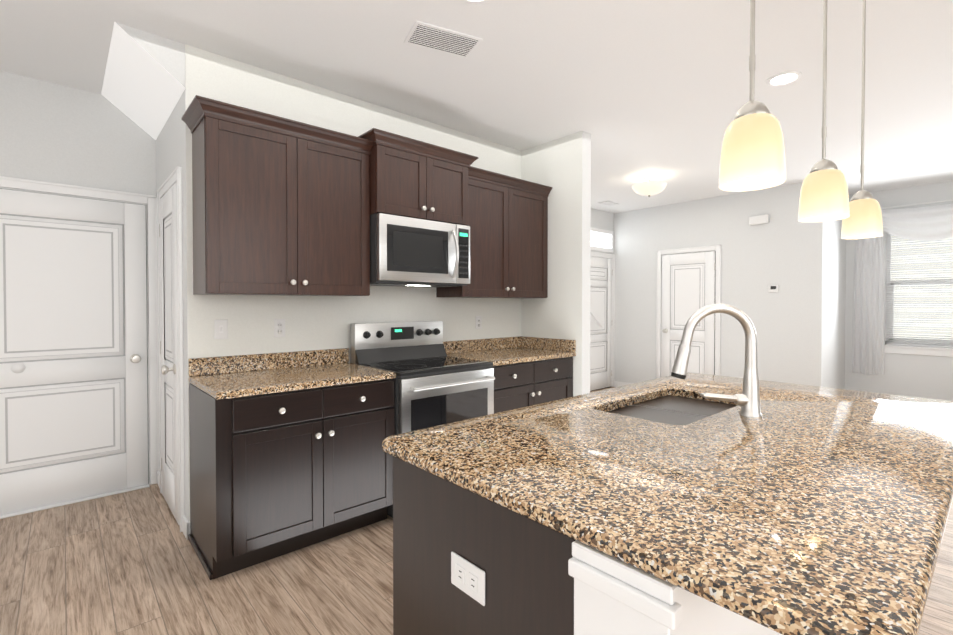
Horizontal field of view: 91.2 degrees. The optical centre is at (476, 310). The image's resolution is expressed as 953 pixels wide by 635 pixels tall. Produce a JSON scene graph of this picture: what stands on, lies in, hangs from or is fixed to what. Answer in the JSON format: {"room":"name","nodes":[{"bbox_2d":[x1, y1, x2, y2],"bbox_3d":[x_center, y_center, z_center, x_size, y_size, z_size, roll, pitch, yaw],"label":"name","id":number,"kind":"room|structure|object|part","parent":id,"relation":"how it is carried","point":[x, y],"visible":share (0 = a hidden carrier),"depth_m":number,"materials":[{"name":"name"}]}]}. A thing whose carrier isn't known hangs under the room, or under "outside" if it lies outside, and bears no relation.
{"room":"kitchen","nodes":[
{"label":"kitchen","id":0,"kind":"room"},
{"bbox_2d":[0,71,613,428],"bbox_3d":[-1.569,-0.117,4.198,9.930,2.760,0.120,-1,1,-42],"label":"wall","id":1,"kind":"structure","parent":0,"point":[56,133],"depth_m":3.11,"materials":[{"name":"paint"}]},
{"bbox_2d":[0,176,158,518],"bbox_3d":[-2.708,0.225,3.052,1.068,2.107,0.090,-1,1,-42],"label":"door","id":2,"kind":"structure","parent":1,"relation":"attached to","point":[79,405],"depth_m":3.12,"materials":[{"name":"white wood"}]},
{"bbox_2d":[10,362,25,372],"bbox_3d":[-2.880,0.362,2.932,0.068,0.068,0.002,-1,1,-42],"label":"door knob","id":3,"kind":"object","parent":2,"relation":"attached to","point":[18,367],"visible":1,"depth_m":2.93,"materials":[{"name":"white metal"}]},
{"bbox_2d":[590,308,602,327],"bbox_3d":[1.719,0.067,6.876,0.490,0.393,0.044,-1,1,-42],"label":"stair handrail","id":4,"kind":"object","parent":1,"relation":"attached to","point":[597,320],"visible":0.52,"depth_m":6.91,"materials":[{"name":"white wood"}]},
{"bbox_2d":[590,227,614,390],"bbox_3d":[1.818,-0.011,7.064,1.064,2.470,0.090,-1,1,-42],"label":"door frame","id":5,"kind":"structure","parent":1,"relation":"attached to","point":[602,307],"depth_m":7.21,"materials":[{"name":"white wood"}]},
{"bbox_2d":[156,44,590,521],"bbox_3d":[-0.687,-0.111,3.703,2.847,2.760,1.790,-1,1,-42],"label":"wall","id":6,"kind":"structure","parent":0,"point":[561,167],"depth_m":3.32,"materials":[{"name":"paint"}]},
{"bbox_2d":[157,166,184,531],"bbox_3d":[-1.975,0.226,2.946,0.090,2.107,0.754,-1,1,-42],"label":"door","id":7,"kind":"structure","parent":6,"relation":"attached to","point":[170,330],"depth_m":2.88,"materials":[{"name":"white wood"}]},
{"bbox_2d":[214,319,227,338],"bbox_3d":[-1.486,0.111,2.716,0.070,0.114,0.012,-1,1,-42],"label":"light switch","id":8,"kind":"object","parent":6,"relation":"attached to","point":[220,328],"visible":1,"depth_m":2.71,"materials":[{"name":"white plastic"}]},
{"bbox_2d":[274,319,284,336],"bbox_3d":[-1.239,0.113,2.938,0.070,0.114,0.008,-1,1,-42],"label":"outlet","id":9,"kind":"object","parent":6,"relation":"attached to","point":[279,327],"visible":1,"depth_m":2.93,"materials":[{"name":"white plastic"}]},
{"bbox_2d":[189,96,372,295],"bbox_3d":[-1.137,-0.579,2.804,0.930,0.976,0.324,-1,1,-42],"label":"upper cabinet","id":10,"kind":"object","parent":6,"relation":"attached to","point":[281,206],"depth_m":2.61,"materials":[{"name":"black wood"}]},
{"bbox_2d":[189,336,520,374],"bbox_3d":[-0.588,0.308,3.506,2.721,0.100,0.021,-1,1,-42],"label":"backsplash","id":11,"kind":"structure","parent":6,"relation":"attached to","point":[207,365],"depth_m":2.99,"materials":[{"name":"brown stone"}]},
{"bbox_2d":[361,128,440,214],"bbox_3d":[-0.577,-0.870,3.226,0.466,0.501,0.429,-1,1,-42],"label":"upper cabinet","id":12,"kind":"object","parent":6,"relation":"attached to","point":[405,172],"depth_m":3.06,"materials":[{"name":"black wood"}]},
{"bbox_2d":[369,207,464,286],"bbox_3d":[-0.494,-0.399,3.261,0.622,0.437,0.495,-1,1,-42],"label":"microwave","id":13,"kind":"object","parent":6,"relation":"attached to","point":[407,248],"depth_m":3.11,"materials":[{"name":"silver metal"}]},
{"bbox_2d":[441,147,472,222],"bbox_3d":[-0.304,-0.874,3.469,0.327,0.501,0.429,-1,1,-42],"label":"upper cabinet","id":14,"kind":"object","parent":6,"relation":"attached to","point":[456,170],"depth_m":3.36,"materials":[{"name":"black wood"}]},
{"bbox_2d":[465,223,472,286],"bbox_3d":[-0.234,-0.402,3.537,0.134,0.437,0.428,-1,1,-42],"label":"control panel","id":15,"kind":"object","parent":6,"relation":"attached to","point":[468,226],"depth_m":3.42,"materials":[{"name":"black plastic"}]},
{"bbox_2d":[476,316,481,328],"bbox_3d":[0.020,0.107,4.054,0.070,0.114,0.008,-1,1,-42],"label":"outlet","id":16,"kind":"object","parent":6,"relation":"attached to","point":[478,322],"visible":1,"depth_m":4.05,"materials":[{"name":"white plastic"}]},
{"bbox_2d":[435,175,548,297],"bbox_3d":[0.158,-0.564,3.953,0.995,0.914,0.324,-1,1,-42],"label":"upper cabinet","id":17,"kind":"object","parent":6,"relation":"attached to","point":[510,221],"depth_m":3.82,"materials":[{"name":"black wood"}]},
{"bbox_2d":[521,336,575,350],"bbox_3d":[0.631,0.299,4.165,0.022,0.100,0.608,-1,1,-42],"label":"backsplash","id":18,"kind":"structure","parent":6,"relation":"attached to","point":[549,344],"depth_m":4.12,"materials":[{"name":"brown stone"}]},
{"bbox_2d":[351,321,494,517],"bbox_3d":[-0.354,0.683,3.219,0.756,1.185,0.713,-1,1,-42],"label":"stove","id":19,"kind":"object","parent":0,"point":[432,387],"depth_m":3.11,"materials":[{"name":"grey metal"}]},
{"bbox_2d":[0,387,952,634],"bbox_3d":[1.381,1.324,1.901,11.270,0.060,7.500,-1,1,-42],"label":"floor","id":20,"kind":"structure","parent":0,"point":[127,563],"depth_m":2.21,"materials":[{"name":"brown wood"}]},
{"bbox_2d":[188,375,404,579],"bbox_3d":[-1.026,0.835,2.682,0.957,0.895,0.682,-1,1,-42],"label":"base cabinet","id":21,"kind":"object","parent":20,"relation":"on","point":[288,454],"depth_m":2.41,"materials":[{"name":"black wood"}]},
{"bbox_2d":[189,347,572,394],"bbox_3d":[-0.372,0.378,3.264,2.721,0.037,0.670,-1,1,-42],"label":"countertop","id":22,"kind":"structure","parent":21,"relation":"on","point":[276,376],"depth_m":2.89,"materials":[{"name":"brown stone"}]},
{"bbox_2d":[405,363,496,432],"bbox_3d":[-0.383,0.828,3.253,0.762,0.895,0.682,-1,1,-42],"label":"door","id":23,"kind":"structure","parent":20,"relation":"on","point":[447,395],"depth_m":2.98,"materials":[{"name":"silver metal"}]},
{"bbox_2d":[497,351,575,412],"bbox_3d":[0.276,0.820,3.837,0.998,0.895,0.682,-1,1,-42],"label":"base cabinet","id":24,"kind":"object","parent":20,"relation":"on","point":[521,383],"depth_m":3.61,"materials":[{"name":"black wood"}]},
{"bbox_2d":[384,451,789,634],"bbox_3d":[0.820,0.855,1.656,2.044,0.884,1.047,-1,1,-42],"label":"kitchen island","id":25,"kind":"object","parent":20,"relation":"on","point":[465,562],"depth_m":0.99,"materials":[{"name":"black wood"}]},
{"bbox_2d":[451,551,484,605],"bbox_3d":[-0.022,0.626,1.091,0.008,0.078,0.120,-1,1,-42],"label":"outlet","id":26,"kind":"object","parent":25,"relation":"attached to","point":[467,573],"depth_m":1.09,"materials":[{"name":"white plastic"}]},
{"bbox_2d":[382,377,952,634],"bbox_3d":[0.854,0.394,1.635,2.054,0.034,1.170,-1,1,-42],"label":"island countertop","id":27,"kind":"structure","parent":25,"relation":"on","point":[827,512],"depth_m":1.02,"materials":[{"name":"brown stone"}]},
{"bbox_2d":[598,391,693,426],"bbox_3d":[0.794,0.502,1.874,0.720,0.213,0.425,-1,1,-42],"label":"sink","id":28,"kind":"object","parent":27,"relation":"in","point":[664,407],"depth_m":1.92,"materials":[{"name":"grey metal"}]},
{"bbox_2d":[666,303,765,426],"bbox_3d":[0.863,0.176,1.675,0.257,0.402,0.233,-1,1,-42],"label":"faucet","id":29,"kind":"object","parent":27,"relation":"on","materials":[{"name":"silver metal"}]},
{"bbox_2d":[0,0,952,212],"bbox_3d":[1.381,-1.496,1.863,11.270,0.060,7.500,-1,1,-42],"label":"ceiling","id":30,"kind":"structure","parent":0,"point":[639,90],"depth_m":2.82,"materials":[{"name":"paint"}]},
{"bbox_2d":[101,22,184,139],"bbox_3d":[-2.096,-1.358,2.898,0.312,0.246,1.100,-1,1,-42],"label":"ceiling soffit","id":31,"kind":"structure","parent":30,"relation":"attached to","point":[143,87],"depth_m":2.70,"materials":[{"name":"white paint"}]},
{"bbox_2d":[404,20,482,57],"bbox_3d":[-0.183,-1.470,2.548,0.380,0.012,0.220,0,1,-26],"label":"ceiling vent","id":32,"kind":"object","parent":30,"relation":"in","point":[439,39],"visible":1,"depth_m":2.53,"materials":[{"name":"white metal"}]},
{"bbox_2d":[463,0,488,2],"bbox_3d":[-0.002,-1.465,2.134,0.190,0.010,0.190,-1,1,-42],"label":"recessed light","id":33,"kind":"object","parent":30,"relation":"in","point":[476,1],"visible":1,"depth_m":2.21,"materials":[{"name":"white"}]},
{"bbox_2d":[598,200,619,205],"bbox_3d":[1.890,-1.525,6.646,0.300,0.012,0.180,-1,1,-42],"label":"ceiling vent","id":34,"kind":"object","parent":30,"relation":"in","point":[609,202],"visible":1,"depth_m":6.62,"materials":[{"name":"white metal"}]},
{"bbox_2d":[632,175,666,196],"bbox_3d":[1.958,-1.395,5.290,0.370,0.235,0.370,-1,1,-42],"label":"light","id":35,"kind":"object","parent":30,"relation":"attached to","point":[648,188],"visible":0.98,"depth_m":5.19,"materials":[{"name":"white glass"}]},
{"bbox_3d":[1.958,-1.361,5.291,0.370,0.112,0.370,-1,1,-42],"label":"lamp shade","id":36,"kind":"part","parent":35,"relation":"part of","materials":[{"name":"white glass"}]},
{"bbox_2d":[719,0,785,191],"bbox_3d":[0.589,-0.862,0.993,0.125,1.185,0.125,-1,1,-42],"label":"pendant light","id":37,"kind":"object","parent":30,"relation":"hanging from","point":[752,154],"visible":1,"depth_m":0.96,"materials":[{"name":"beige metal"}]},
{"bbox_3d":[0.589,-0.340,1.000,0.125,0.142,0.125,-1,1,-42],"label":"lamp shade","id":38,"kind":"part","parent":37,"relation":"part of","materials":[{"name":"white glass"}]},
{"bbox_2d":[766,71,801,85],"bbox_3d":[1.961,-1.476,2.980,0.190,0.010,0.190,-1,1,-42],"label":"recessed light","id":39,"kind":"object","parent":30,"relation":"in","point":[783,78],"visible":1,"depth_m":2.98,"materials":[{"name":"white plastic"}]},
{"bbox_2d":[798,0,849,221],"bbox_3d":[1.042,-0.867,1.394,0.125,1.185,0.125,-1,1,-42],"label":"pendant light","id":40,"kind":"object","parent":30,"relation":"hanging from","point":[824,195],"visible":1,"depth_m":1.37,"materials":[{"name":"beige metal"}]},
{"bbox_3d":[1.042,-0.346,1.401,0.125,0.142,0.125,-1,1,-42],"label":"lamp shade","id":41,"kind":"part","parent":40,"relation":"part of","materials":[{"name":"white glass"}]},
{"bbox_2d":[841,0,882,238],"bbox_3d":[1.472,-0.872,1.776,0.125,1.185,0.125,-1,1,-42],"label":"pendant light","id":42,"kind":"object","parent":30,"relation":"hanging from","point":[863,220],"visible":0.94,"depth_m":1.76,"materials":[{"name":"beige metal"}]},
{"bbox_3d":[1.472,-0.351,1.783,0.125,0.142,0.125,-1,1,-42],"label":"lamp shade","id":43,"kind":"part","parent":42,"relation":"part of","materials":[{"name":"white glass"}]},
{"bbox_2d":[614,182,845,388],"bbox_3d":[3.509,-0.153,6.874,1.220,2.760,2.854,-1,1,-42],"label":"wall block","id":44,"kind":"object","parent":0,"point":[798,320],"visible":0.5,"depth_m":5.97,"materials":[{"name":"paint"}]},
{"bbox_2d":[614,381,633,386],"bbox_3d":[2.419,1.175,7.191,0.014,0.095,0.720,-1,1,-42],"label":"baseboard","id":45,"kind":"structure","parent":44,"relation":"attached to","point":[616,383],"depth_m":7.36,"materials":[{"name":"white wood"}]},
{"bbox_2d":[656,245,720,378],"bbox_3d":[2.934,0.178,6.539,0.090,2.107,0.894,-1,1,-42],"label":"door frame","id":46,"kind":"structure","parent":44,"relation":"attached to","point":[688,284],"depth_m":6.53,"materials":[{"name":"white wood"}]},
{"bbox_2d":[749,214,768,224],"bbox_3d":[3.546,-1.135,5.861,0.050,0.110,0.220,-1,1,-42],"label":"door chime","id":47,"kind":"object","parent":44,"relation":"attached to","point":[758,219],"visible":0.96,"depth_m":5.84,"materials":[{"name":"white plastic"}]},
{"bbox_2d":[768,285,778,291],"bbox_3d":[3.666,-0.268,5.758,0.023,0.090,0.110,-1,1,-42],"label":"thermostat","id":48,"kind":"object","parent":44,"relation":"attached to","point":[773,288],"visible":1,"depth_m":5.75,"materials":[{"name":"white plastic"}]},
{"bbox_2d":[845,181,952,400],"bbox_3d":[6.498,-0.122,4.514,0.120,2.760,4.647,-1,1,-42],"label":"wall","id":49,"kind":"structure","parent":0,"point":[923,376],"depth_m":5.78,"materials":[{"name":"paint"}]},
{"bbox_2d":[851,199,952,374],"bbox_3d":[5.433,-0.165,5.569,0.273,2.242,1.480,-1,1,-42],"label":"dining room window","id":50,"kind":"structure","parent":49,"relation":"in","point":[873,320],"depth_m":5.81,"materials":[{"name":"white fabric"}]},
{"label":"outside","id":51,"kind":"structure","parent":0,"visible":0},
{"bbox_2d":[891,236,952,339],"bbox_3d":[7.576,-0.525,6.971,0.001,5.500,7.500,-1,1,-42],"label":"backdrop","id":52,"kind":"structure","parent":51,"point":[921,326],"depth_m":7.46,"materials":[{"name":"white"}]}
]}

